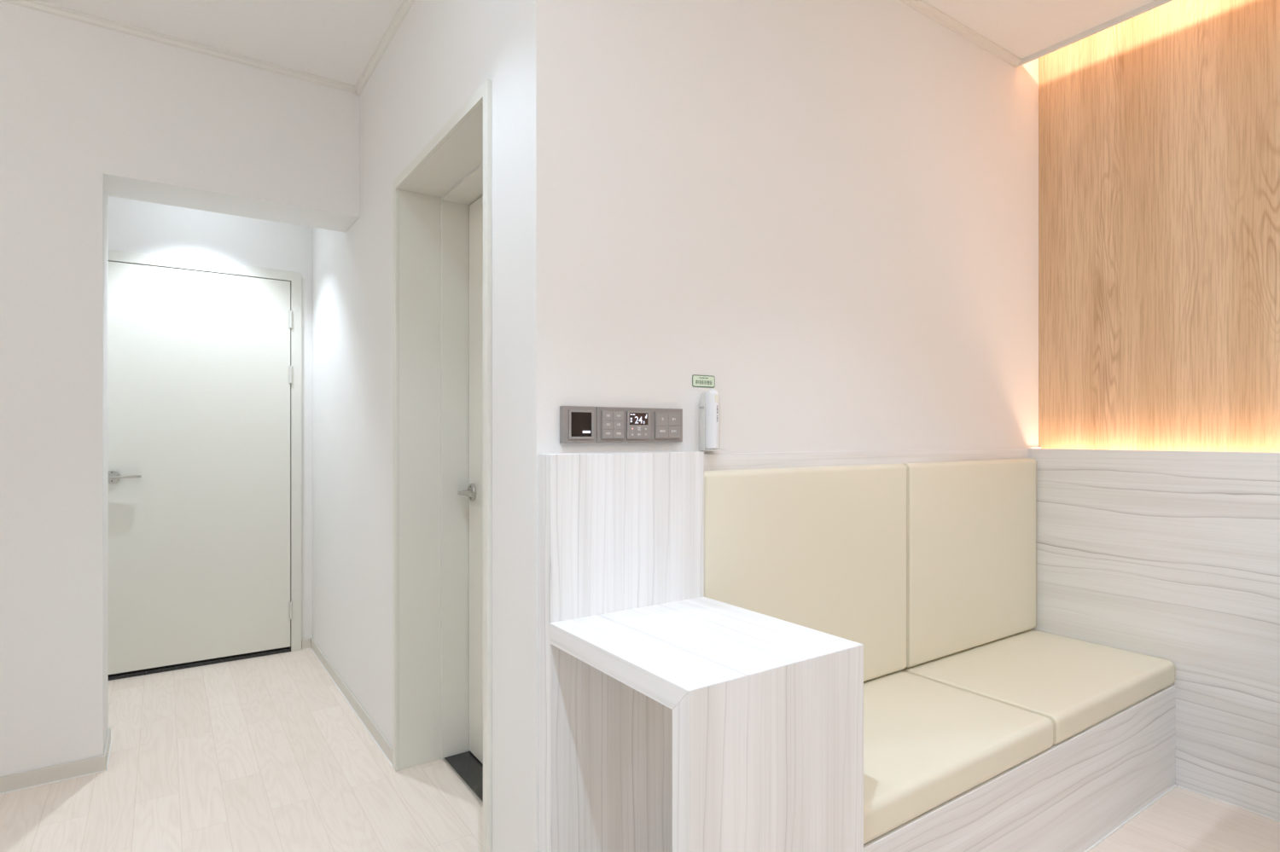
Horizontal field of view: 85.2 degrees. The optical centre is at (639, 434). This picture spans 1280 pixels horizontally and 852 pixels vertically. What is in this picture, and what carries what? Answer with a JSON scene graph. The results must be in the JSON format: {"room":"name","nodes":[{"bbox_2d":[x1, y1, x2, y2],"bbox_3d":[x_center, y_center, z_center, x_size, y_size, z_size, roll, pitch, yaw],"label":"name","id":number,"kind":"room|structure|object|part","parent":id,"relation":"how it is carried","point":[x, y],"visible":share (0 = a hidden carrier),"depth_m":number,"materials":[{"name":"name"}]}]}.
{"room":"waiting room","nodes":[
{"label":"waiting room","id":0,"kind":"room"},
{"bbox_2d":[0,0,359,777],"bbox_3d":[-2.443,-0.142,2.454,2.700,2.785,0.295,0,0,-34],"label":"wall","id":1,"kind":"structure","parent":0,"point":[90,114],"depth_m":2.54,"materials":[{"name":"paint"}]},
{"bbox_2d":[0,727,111,794],"bbox_3d":[-2.810,1.221,2.196,1.810,0.057,0.312,0,0,-34],"label":"baseboard","id":2,"kind":"structure","parent":1,"relation":"attached to","point":[10,783],"depth_m":2.50,"materials":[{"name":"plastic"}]},
{"bbox_2d":[0,0,354,93],"bbox_3d":[-2.363,-1.522,2.316,2.676,0.026,0.022,0,0,-34],"label":"trim","id":3,"kind":"structure","parent":1,"relation":"attached to","point":[32,4],"depth_m":2.70,"materials":[{"name":"paint"}]},
{"bbox_2d":[108,196,312,639],"bbox_3d":[-2.563,-0.100,3.687,1.500,2.700,0.100,0,0,-34],"label":"wall","id":4,"kind":"structure","parent":0,"point":[134,226],"depth_m":3.88,"materials":[{"name":"paint"}]},
{"bbox_2d":[108,250,301,680],"bbox_3d":[-2.389,0.158,3.757,1.015,2.184,0.162,0,0,-34],"label":"door","id":5,"kind":"structure","parent":4,"relation":"in","point":[205,357],"depth_m":3.75,"materials":[{"name":"paint"}]},
{"bbox_3d":[-2.614,0.216,3.535,0.134,0.018,0.051,0,0,-34],"label":"handle lever","id":6,"kind":"part","parent":5,"relation":"part of","materials":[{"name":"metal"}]},
{"bbox_2d":[301,639,310,650],"bbox_3d":[-1.941,1.221,4.047,0.055,0.057,0.016,0,0,-34],"label":"baseboard","id":7,"kind":"structure","parent":4,"relation":"attached to","point":[305,644],"depth_m":4.04,"materials":[{"name":"plastic"}]},
{"bbox_2d":[312,0,535,851],"bbox_3d":[-0.984,-0.142,2.979,0.300,2.785,3.055,0,0,-34],"label":"wall","id":8,"kind":"structure","parent":0,"point":[441,52],"depth_m":2.37,"materials":[{"name":"paint"}]},
{"bbox_2d":[310,638,392,767],"bbox_3d":[-1.420,1.221,3.339,0.016,0.057,1.773,0,0,-34],"label":"baseboard","id":9,"kind":"structure","parent":8,"relation":"attached to","point":[384,746],"depth_m":3.11,"materials":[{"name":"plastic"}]},
{"bbox_2d":[354,0,414,94],"bbox_3d":[-0.748,-1.522,2.349,0.022,0.026,1.794,0,0,-34],"label":"trim","id":10,"kind":"structure","parent":8,"relation":"attached to","point":[405,5],"depth_m":2.70,"materials":[{"name":"paint"}]},
{"bbox_2d":[392,78,491,851],"bbox_3d":[-0.524,0.152,2.323,0.343,2.195,0.918,0,0,-34],"label":"door","id":11,"kind":"structure","parent":8,"relation":"in","point":[442,200],"depth_m":2.63,"materials":[{"name":"paint"}]},
{"bbox_3d":[-0.454,0.164,2.371,0.173,2.171,0.874,0,0,-34],"label":"frame","id":12,"kind":"part","parent":11,"relation":"part of","materials":[{"name":"paint"}]},
{"bbox_3d":[-0.644,0.224,2.621,0.051,0.018,0.130,0,0,-34],"label":"handle lever","id":13,"kind":"part","parent":11,"relation":"part of","materials":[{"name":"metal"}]},
{"bbox_2d":[37,0,1155,86],"bbox_3d":[-0.154,-1.544,0.949,4.972,0.018,5.368,0,0,-34],"label":"ceiling","id":14,"kind":"structure","parent":0,"point":[336,40],"depth_m":2.58,"materials":[{"name":"paint"}]},
{"bbox_2d":[1017,0,1172,67],"bbox_3d":[2.456,-1.532,1.547,0.008,0.041,3.200,0,0,-34],"label":"trim","id":15,"kind":"structure","parent":14,"relation":"attached to","point":[1155,3],"depth_m":2.62,"materials":[{"name":"paint"}]},
{"bbox_2d":[0,649,1279,851],"bbox_3d":[-0.350,1.290,1.504,5.277,0.080,6.505,0,0,-34],"label":"floor","id":16,"kind":"structure","parent":0,"point":[267,753],"depth_m":2.41,"materials":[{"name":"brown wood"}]},
{"bbox_2d":[549,597,863,851],"bbox_3d":[0.126,0.840,1.504,0.455,0.820,0.509,0,0,-34],"label":"side table","id":17,"kind":"object","parent":16,"relation":"on","point":[768,712],"visible":1,"depth_m":1.32,"materials":[{"name":"laminate"}]},
{"bbox_3d":[0.257,0.840,1.313,0.455,0.819,0.048,0,0,-34],"label":"leg","id":18,"kind":"part","parent":17,"relation":"part of","materials":[{"name":"laminate"}]},
{"bbox_2d":[863,684,1177,851],"bbox_3d":[1.024,1.071,2.177,1.787,0.357,0.516,0,0,-34],"label":"bench","id":19,"kind":"object","parent":16,"relation":"on","point":[1073,794],"visible":0.46,"depth_m":2.02,"materials":[{"name":"laminate"}]},
{"bbox_2d":[863,670,1054,844],"bbox_3d":[0.661,0.847,1.929,0.905,0.090,0.512,0,0,-34],"label":"seat cushion","id":20,"kind":"object","parent":19,"relation":"on","point":[928,743],"visible":0.52,"depth_m":1.83,"materials":[{"name":"beige leather"}]},
{"bbox_2d":[704,463,907,681],"bbox_3d":[0.529,0.450,2.123,0.902,0.700,0.044,0,0,-34],"label":"cushion","id":21,"kind":"object","parent":20,"relation":"on","point":[819,549],"visible":0.62,"depth_m":2.11,"materials":[{"name":"beige leather"}]},
{"bbox_2d":[902,629,1175,744],"bbox_3d":[1.398,0.847,2.435,0.877,0.090,0.512,0,0,-34],"label":"seat cushion","id":22,"kind":"object","parent":19,"relation":"on","point":[1077,684],"visible":0.77,"depth_m":2.33,"materials":[{"name":"beige leather"}]},
{"bbox_2d":[904,458,1036,668],"bbox_3d":[1.263,0.450,2.627,0.872,0.700,0.044,0,0,-34],"label":"cushion","id":23,"kind":"object","parent":22,"relation":"on","point":[972,524],"visible":0.8,"depth_m":2.57,"materials":[{"name":"beige leather"}]},
{"bbox_2d":[535,0,1038,851],"bbox_3d":[0.749,-0.280,2.377,2.477,3.060,0.100,0,0,-34],"label":"wall","id":24,"kind":"structure","parent":0,"point":[824,212],"depth_m":2.10,"materials":[{"name":"paint paint"}]},
{"bbox_2d":[559,406,596,443],"bbox_3d":[-0.148,-0.023,1.687,0.093,0.089,0.020,0,0,-34],"label":"wall display","id":25,"kind":"object","parent":24,"relation":"attached to","point":[578,424],"visible":1,"depth_m":1.68,"materials":[{"name":"grey plastic"}]},
{"bbox_2d":[539,451,703,851],"bbox_3d":[-0.035,0.648,1.740,0.452,1.203,0.061,0,0,-34],"label":"wall panel","id":26,"kind":"object","parent":24,"relation":"attached to","point":[622,531],"visible":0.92,"depth_m":1.67,"materials":[{"name":"laminate"}]},
{"bbox_2d":[596,407,682,442],"bbox_3d":[-0.003,-0.023,1.786,0.264,0.089,0.022,0,0,-34],"label":"control panel","id":27,"kind":"object","parent":24,"relation":"attached to","point":[613,424],"visible":1,"depth_m":1.77,"materials":[{"name":"grey plastic"}]},
{"bbox_2d":[692,374,715,388],"bbox_3d":[0.176,-0.146,1.921,0.080,0.033,0.002,0,0,-34],"label":"sign","id":28,"kind":"object","parent":24,"relation":"attached to","point":[697,381],"visible":1,"depth_m":1.92,"materials":[{"name":"white plastic"}]},
{"bbox_2d":[699,391,726,451],"bbox_3d":[0.200,-0.036,1.908,0.056,0.164,0.050,0,0,-34],"label":"holder","id":29,"kind":"object","parent":24,"relation":"attached to","point":[702,403],"visible":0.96,"depth_m":1.90,"materials":[{"name":"white plastic"}]},
{"bbox_2d":[705,389,718,449],"bbox_3d":[0.199,-0.041,1.889,0.034,0.163,0.031,0,0,-34],"label":"torch","id":30,"kind":"object","parent":29,"relation":"in","point":[712,395],"visible":1,"depth_m":1.88,"materials":[{"name":"white plastic"}]},
{"bbox_2d":[704,447,1041,670],"bbox_3d":[0.920,0.472,2.426,1.898,0.836,0.012,0,0,-34],"label":"ledge","id":31,"kind":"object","parent":24,"relation":"attached to","point":[774,460],"depth_m":2.26,"materials":[{"name":"laminate"}]},
{"bbox_2d":[899,0,1021,67],"bbox_3d":[0.658,-1.522,2.240,2.172,0.026,0.022,0,0,-34],"label":"trim","id":32,"kind":"structure","parent":24,"relation":"attached to","point":[921,6],"depth_m":2.62,"materials":[{"name":"paint"}]},
{"bbox_2d":[1038,0,1279,453],"bbox_3d":[2.647,-0.275,1.677,0.100,3.050,3.200,0,0,-34],"label":"wall","id":33,"kind":"structure","parent":0,"point":[1159,127],"depth_m":2.60,"materials":[{"name":"brown wood"}]},
{"bbox_2d":[1028,448,1279,822],"bbox_3d":[2.561,0.655,1.612,0.114,1.190,3.186,0,0,-34],"label":"wall panel","id":34,"kind":"object","parent":33,"relation":"attached to","point":[1174,556],"depth_m":2.45,"materials":[{"name":"laminate"}]}
]}

